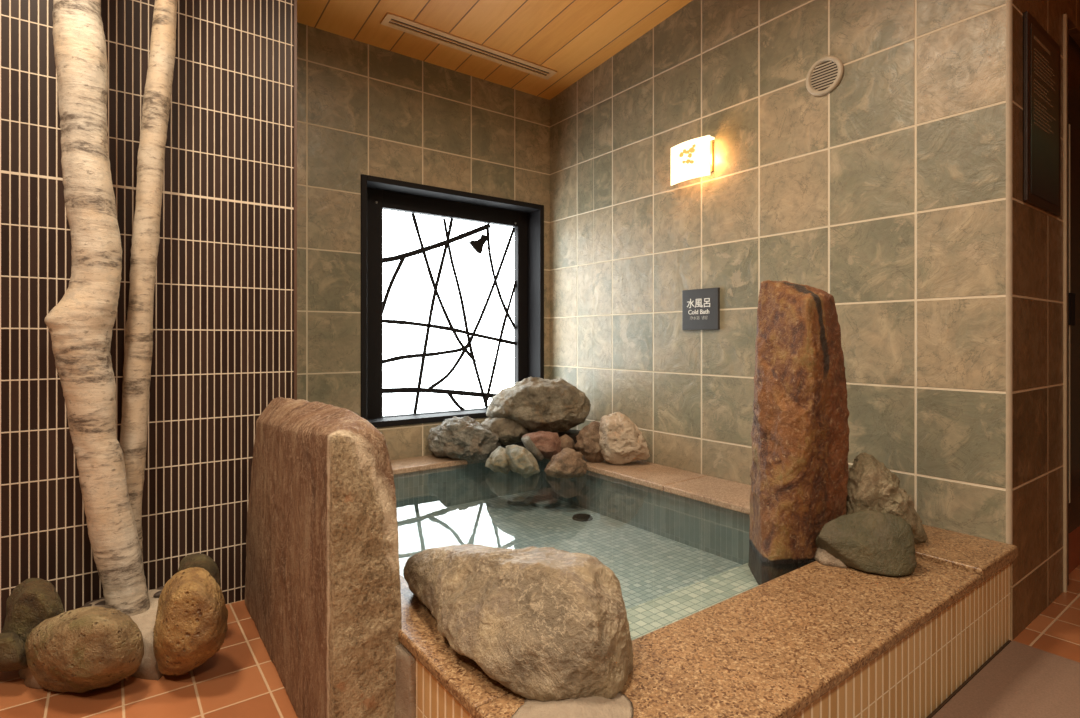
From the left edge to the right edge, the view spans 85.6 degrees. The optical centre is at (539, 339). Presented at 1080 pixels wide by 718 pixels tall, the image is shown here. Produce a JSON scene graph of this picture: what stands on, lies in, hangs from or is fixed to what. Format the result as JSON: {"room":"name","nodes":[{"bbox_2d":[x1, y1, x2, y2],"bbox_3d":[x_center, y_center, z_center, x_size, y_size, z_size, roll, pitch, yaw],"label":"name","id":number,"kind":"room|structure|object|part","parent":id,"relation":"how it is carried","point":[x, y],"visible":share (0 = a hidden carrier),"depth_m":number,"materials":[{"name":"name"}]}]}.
{"room":"spa","nodes":[
{"label":"spa","id":0,"kind":"room"},
{"bbox_2d":[0,0,293,632],"bbox_3d":[-2.352,-0.670,1.655,2.932,3.200,0.855,0,0,-37],"label":"wall","id":1,"kind":"structure","parent":0,"point":[223,307],"depth_m":1.96,"materials":[{"name":"brown tile"}]},
{"bbox_2d":[294,0,296,399],"bbox_3d":[-0.918,-0.320,2.185,0.010,2.500,0.011,0,0,-37],"label":"trim","id":2,"kind":"structure","parent":1,"relation":"attached to","point":[295,1],"depth_m":2.18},
{"bbox_2d":[297,22,549,459],"bbox_3d":[-0.683,-0.320,3.268,1.668,2.500,0.250,0,0,-37],"label":"wall","id":3,"kind":"structure","parent":0,"point":[363,108],"depth_m":2.96,"materials":[{"name":"tile"}]},
{"bbox_2d":[361,174,543,427],"bbox_3d":[-0.515,-0.192,3.385,1.153,1.287,0.262,0,0,-37],"label":"window","id":4,"kind":"structure","parent":3,"relation":"in","point":[452,281],"depth_m":3.39,"materials":[{"name":"black metal"}]},
{"bbox_3d":[-0.523,-0.147,3.449,0.905,1.151,0.006,0,0,-37],"label":"pane","id":5,"kind":"part","parent":4,"relation":"part of","materials":[{"name":"white glass"}]},
{"bbox_2d":[297,0,691,99],"bbox_3d":[-0.056,-1.926,-0.001,4.650,0.889,6.250,0,0,-37],"label":"ceiling","id":6,"kind":"structure","parent":0,"point":[571,38],"depth_m":2.90,"materials":[{"name":"brown wood"}]},
{"bbox_2d":[380,12,556,79],"bbox_3d":[-0.334,-1.525,3.063,1.010,0.017,0.094,0,0,-37],"label":"ceiling vent","id":7,"kind":"object","parent":6,"relation":"in","point":[391,20],"visible":1,"depth_m":3.02,"materials":[{"name":"beige metal"}]},
{"bbox_2d":[0,565,1079,717],"bbox_3d":[1.210,0.980,0.937,7.800,0.100,6.250,0,0,-37],"label":"floor","id":8,"kind":"structure","parent":0,"point":[240,680],"depth_m":1.55,"materials":[{"name":"tile"}]},
{"bbox_2d":[0,632,27,670],"bbox_3d":[-1.440,0.839,1.563,0.219,0.134,0.086,0,0,37],"label":"round stone","id":9,"kind":"object","parent":8,"relation":"on","point":[12,647],"visible":0.97,"depth_m":1.51,"materials":[{"name":"brown stone"}]},
{"bbox_2d":[25,606,143,692],"bbox_3d":[-1.216,0.813,1.549,0.405,0.232,0.201,0,0,36],"label":"round stone","id":10,"kind":"object","parent":8,"relation":"on","point":[79,650],"visible":1,"depth_m":1.46,"materials":[{"name":"brown stone"}]},
{"bbox_2d":[19,589,163,688],"bbox_3d":[-1.213,0.861,1.713,0.491,0.137,0.404,0,0,-37],"label":"mound","id":11,"kind":"object","parent":8,"relation":"on","point":[148,668],"visible":0.09,"depth_m":1.61,"materials":[{"name":"grey concrete"}]},
{"bbox_2d":[2,578,63,641],"bbox_3d":[-1.420,0.778,1.616,0.216,0.235,0.109,0,0,2],"label":"round stone","id":12,"kind":"object","parent":11,"relation":"on","point":[33,601],"visible":0.59,"depth_m":1.57,"materials":[{"name":"brown stone"}]},
{"bbox_2d":[44,0,149,615],"bbox_3d":[-1.267,-0.340,1.684,0.254,2.460,0.144,0,0,-37],"label":"birch trunk","id":13,"kind":"object","parent":11,"relation":"on","point":[80,326],"visible":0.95,"depth_m":1.63,"materials":[{"name":"white plant"}]},
{"bbox_2d":[95,601,104,604],"bbox_3d":[-1.321,0.801,1.764,0.049,0.020,0.029,0,0,-30],"label":"pebble","id":14,"kind":"object","parent":11,"relation":"on","point":[100,602],"visible":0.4,"depth_m":1.75,"materials":[{"name":"grey stone"}]},
{"bbox_2d":[120,0,177,559],"bbox_3d":[-1.205,-0.335,1.856,0.220,2.450,0.079,0,0,-37],"label":"birch trunk","id":15,"kind":"object","parent":11,"relation":"on","point":[138,349],"visible":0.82,"depth_m":1.81,"materials":[{"name":"white plant"}]},
{"bbox_2d":[153,590,161,596],"bbox_3d":[-1.195,0.801,1.837,0.027,0.018,0.046,0,0,27],"label":"pebble","id":16,"kind":"object","parent":11,"relation":"on","point":[157,594],"visible":0.38,"depth_m":1.82,"materials":[{"name":"grey stone"}]},
{"bbox_2d":[178,554,220,587],"bbox_3d":[-1.055,0.743,1.801,0.151,0.168,0.110,0,0,0],"label":"round stone","id":17,"kind":"object","parent":11,"relation":"on","point":[204,561],"visible":0.38,"depth_m":1.76,"materials":[{"name":"stone"}]},
{"bbox_2d":[153,567,227,674],"bbox_3d":[-0.955,0.770,1.595,0.170,0.306,0.296,0,0,-37],"label":"round stone","id":18,"kind":"object","parent":8,"relation":"on","point":[190,627],"visible":1,"depth_m":1.51,"materials":[{"name":"brown stone"}]},
{"bbox_2d":[245,397,401,717],"bbox_3d":[-0.674,0.549,1.662,0.168,0.762,1.064,0,0,-37],"label":"stone","id":19,"kind":"object","parent":8,"relation":"on","point":[323,589],"visible":0.98,"depth_m":1.29,"materials":[{"name":"brown stone"}]},
{"bbox_2d":[394,644,415,717],"bbox_3d":[-0.319,0.802,1.301,0.023,0.254,0.145,0,0,-37],"label":"joint","id":20,"kind":"object","parent":19,"relation":"attached to","point":[405,661],"visible":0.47,"depth_m":1.26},
{"bbox_2d":[391,451,1017,717],"bbox_3d":[0.076,0.779,2.213,1.728,0.302,2.347,0,0,-37],"label":"bath","id":21,"kind":"object","parent":8,"relation":"on","point":[814,639],"visible":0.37,"depth_m":1.54,"materials":[{"name":"brown stone"}]},
{"bbox_2d":[427,416,501,464],"bbox_3d":[-0.405,0.540,3.110,0.397,0.268,0.296,0,0,1],"label":"boulder","id":22,"kind":"object","parent":21,"relation":"on","point":[456,438],"visible":0.92,"depth_m":2.99,"materials":[{"name":"grey stone"}]},
{"bbox_2d":[403,544,633,701],"bbox_3d":[-0.060,0.542,1.297,0.352,0.198,0.658,0,0,-37],"label":"boulder","id":23,"kind":"object","parent":21,"relation":"on","point":[545,624],"visible":1,"depth_m":1.10,"materials":[{"name":"stone"}]},
{"bbox_2d":[501,429,579,450],"bbox_3d":[0.011,0.564,3.313,0.591,0.126,0.135,0,0,1],"label":"boulder","id":24,"kind":"object","parent":21,"relation":"on","point":[572,433],"visible":0.09,"depth_m":3.26,"materials":[{"name":"stone"}]},
{"bbox_2d":[482,417,530,444],"bbox_3d":[-0.193,0.487,3.187,0.293,0.180,0.280,0,0,0],"label":"boulder","id":25,"kind":"object","parent":24,"relation":"on","point":[508,431],"visible":0.62,"depth_m":3.07,"materials":[{"name":"beige stone"}]},
{"bbox_2d":[486,377,590,432],"bbox_3d":[-0.009,0.362,3.199,0.570,0.324,0.373,0,0,-2],"label":"boulder","id":26,"kind":"object","parent":24,"relation":"on","point":[536,404],"visible":0.94,"depth_m":3.04,"materials":[{"name":"stone"}]},
{"bbox_2d":[544,447,586,478],"bbox_3d":[0.125,0.607,2.874,0.212,0.160,0.226,0,0,-2],"label":"boulder","id":27,"kind":"object","parent":21,"relation":"on","point":[568,463],"visible":1,"depth_m":2.79,"materials":[{"name":"brown stone"}]},
{"bbox_2d":[522,431,561,459],"bbox_3d":[0.013,0.542,3.016,0.210,0.150,0.219,0,0,-1],"label":"boulder","id":28,"kind":"object","parent":27,"relation":"on","point":[548,443],"visible":0.71,"depth_m":2.92,"materials":[{"name":"stone"}]},
{"bbox_2d":[521,436,543,460],"bbox_3d":[-0.037,0.547,2.958,0.113,0.131,0.162,0,0,2],"label":"boulder","id":29,"kind":"object","parent":28,"relation":"on","point":[528,443],"visible":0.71,"depth_m":2.89,"materials":[{"name":"grey stone"}]},
{"bbox_2d":[559,434,574,449],"bbox_3d":[0.142,0.541,3.048,0.092,0.102,0.179,0,0,9],"label":"boulder","id":30,"kind":"object","parent":27,"relation":"on","point":[566,441],"visible":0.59,"depth_m":2.97,"materials":[{"name":"brown stone"}]},
{"bbox_2d":[511,692,633,717],"bbox_3d":[0.056,0.633,1.005,0.218,0.020,0.172,0,0,-37],"label":"mortar patch","id":31,"kind":"object","parent":21,"relation":"on","point":[620,706],"visible":0.74,"depth_m":1.00,"materials":[{"name":"beige concrete"}]},
{"bbox_2d":[394,458,758,639],"bbox_3d":[0.025,0.793,2.353,1.612,0.274,2.057,0,0,-37],"label":"basin","id":32,"kind":"object","parent":21,"relation":"in","point":[679,561],"depth_m":2.52,"materials":[{"name":"teal tile"}]},
{"bbox_2d":[574,421,603,462],"bbox_3d":[0.274,0.525,3.006,0.193,0.221,0.202,0,0,3],"label":"boulder","id":33,"kind":"object","parent":21,"relation":"on","point":[588,437],"visible":0.73,"depth_m":2.93,"materials":[{"name":"brown stone"}]},
{"bbox_2d":[599,412,649,464],"bbox_3d":[0.417,0.495,2.929,0.248,0.265,0.219,0,0,-37],"label":"boulder","id":34,"kind":"object","parent":21,"relation":"on","point":[621,442],"visible":1,"depth_m":2.86,"materials":[{"name":"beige stone"}]},
{"bbox_2d":[748,280,849,584],"bbox_3d":[0.803,0.272,1.809,0.277,0.925,0.272,0,0,8],"label":"stone","id":35,"kind":"object","parent":21,"relation":"on","point":[799,474],"visible":0.89,"depth_m":1.72,"materials":[{"name":"brown stone"}]},
{"bbox_2d":[814,548,848,567],"bbox_3d":[0.852,0.612,1.693,0.109,0.061,0.105,0,0,-37],"label":"mortar patch","id":36,"kind":"object","parent":21,"relation":"on","point":[822,556],"visible":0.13,"depth_m":1.66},
{"bbox_2d":[815,511,916,575],"bbox_3d":[0.923,0.567,1.671,0.251,0.151,0.170,0,0,20],"label":"boulder","id":37,"kind":"object","parent":21,"relation":"on","point":[875,542],"visible":0.98,"depth_m":1.62,"materials":[{"name":"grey stone"}]},
{"bbox_2d":[846,453,927,543],"bbox_3d":[1.072,0.488,1.819,0.276,0.279,0.183,0,0,1],"label":"boulder","id":38,"kind":"object","parent":21,"relation":"on","point":[871,486],"visible":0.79,"depth_m":1.75,"materials":[{"name":"stone"}]},
{"bbox_3d":[0.763,0.927,1.286,1.697,0.006,0.005,0,0,-37],"label":"skirting","id":39,"kind":"part","parent":21,"relation":"part of","materials":[{"name":"beige tile"}]},
{"label":"water surface","id":40,"kind":"object","parent":21,"relation":"in","visible":0},
{"bbox_2d":[485,446,510,473],"bbox_3d":[-0.205,0.598,2.900,0.138,0.143,0.191,0,0,-7],"label":"boulder","id":41,"kind":"object","parent":40,"relation":"on","point":[497,461],"visible":0.8,"depth_m":2.83,"materials":[{"name":"stone"}]},
{"bbox_2d":[505,444,539,477],"bbox_3d":[-0.085,0.596,2.875,0.169,0.164,0.218,0,0,-1],"label":"boulder","id":42,"kind":"object","parent":40,"relation":"on","point":[520,460],"visible":1,"depth_m":2.80,"materials":[{"name":"stone"}]},
{"bbox_2d":[932,640,1079,717],"bbox_3d":[1.019,0.924,1.023,1.595,0.009,0.716,0,0,-37],"label":"bath mat","id":43,"kind":"object","parent":8,"relation":"on","point":[1022,680],"visible":1,"depth_m":1.54,"materials":[{"name":"fabric"}]},
{"bbox_2d":[550,0,1005,542],"bbox_3d":[0.695,-0.520,2.847,0.046,2.900,2.567,0,0,-37],"label":"wall","id":44,"kind":"structure","parent":0,"point":[883,192],"depth_m":2.33,"materials":[{"name":"tile"}]},
{"bbox_2d":[671,135,714,185],"bbox_3d":[0.711,-0.829,2.717,0.083,0.182,0.225,0,0,-37],"label":"wall sconce","id":45,"kind":"object","parent":44,"relation":"attached to","point":[693,158],"visible":1,"depth_m":2.67,"materials":[{"name":"white glass"}]},
{"bbox_3d":[0.747,-0.840,2.728,0.012,0.140,0.150,0,0,-37],"label":"plate","id":46,"kind":"part","parent":45,"relation":"part of","materials":[{"name":"gold metal"}]},
{"bbox_2d":[682,287,719,329],"bbox_3d":[0.749,-0.141,2.722,0.015,0.191,0.205,0,0,-37],"label":"sign","id":47,"kind":"object","parent":44,"relation":"attached to","point":[700,307],"visible":1,"depth_m":2.71,"materials":[{"name":"grey plastic"}]},
{"bbox_2d":[806,55,843,95],"bbox_3d":[1.097,-1.019,2.252,0.015,0.148,0.148,0,0,-37],"label":"air vent","id":48,"kind":"object","parent":44,"relation":"in","point":[826,73],"visible":1,"depth_m":2.25,"materials":[{"name":"beige plastic"}]},
{"bbox_2d":[1006,0,1011,544],"bbox_3d":[1.450,-0.651,1.801,0.013,2.637,0.013,0,0,-37],"label":"trim","id":49,"kind":"structure","parent":44,"relation":"attached to","point":[1008,2],"depth_m":1.80,"materials":[{"name":"wood"}]},
{"bbox_2d":[1010,0,1079,639],"bbox_3d":[2.671,-0.570,2.840,3.187,3.000,0.230,0,0,-37],"label":"wall","id":50,"kind":"structure","parent":0,"point":[1036,575],"depth_m":1.94,"materials":[{"name":"stone"}]},
{"bbox_2d":[1023,11,1059,215],"bbox_3d":[1.700,-0.744,1.968,0.385,0.603,0.014,0,0,-37],"label":"notice board","id":51,"kind":"object","parent":50,"relation":"attached to","point":[1041,52],"visible":1,"depth_m":1.94,"materials":[{"name":"black"}]},
{"bbox_3d":[3.268,-0.140,3.283,1.700,2.140,0.230,0,0,-37],"label":"wall","id":52,"kind":"structure","parent":0,"visible":0},
{"bbox_2d":[1063,14,1079,591],"bbox_3d":[2.225,-0.140,2.505,0.902,2.140,0.238,0,0,-37],"label":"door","id":53,"kind":"structure","parent":52,"relation":"in","point":[1071,49],"depth_m":2.33,"materials":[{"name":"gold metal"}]},
{"bbox_3d":[1.868,-0.134,2.241,0.014,2.128,0.238,0,0,-37],"label":"edge trim","id":54,"kind":"part","parent":53,"relation":"part of","materials":[{"name":"brown wood"}]},
{"bbox_3d":[1.905,-0.140,2.276,0.088,2.140,0.225,0,0,-37],"label":"frame","id":55,"kind":"part","parent":53,"relation":"part of","materials":[{"name":"brown wood"}]},
{"bbox_3d":[2.296,-0.220,2.494,0.800,1.980,0.060,0,0,-37],"label":"panel","id":56,"kind":"part","parent":53,"relation":"part of","materials":[{"name":"brown wood"}]}
]}

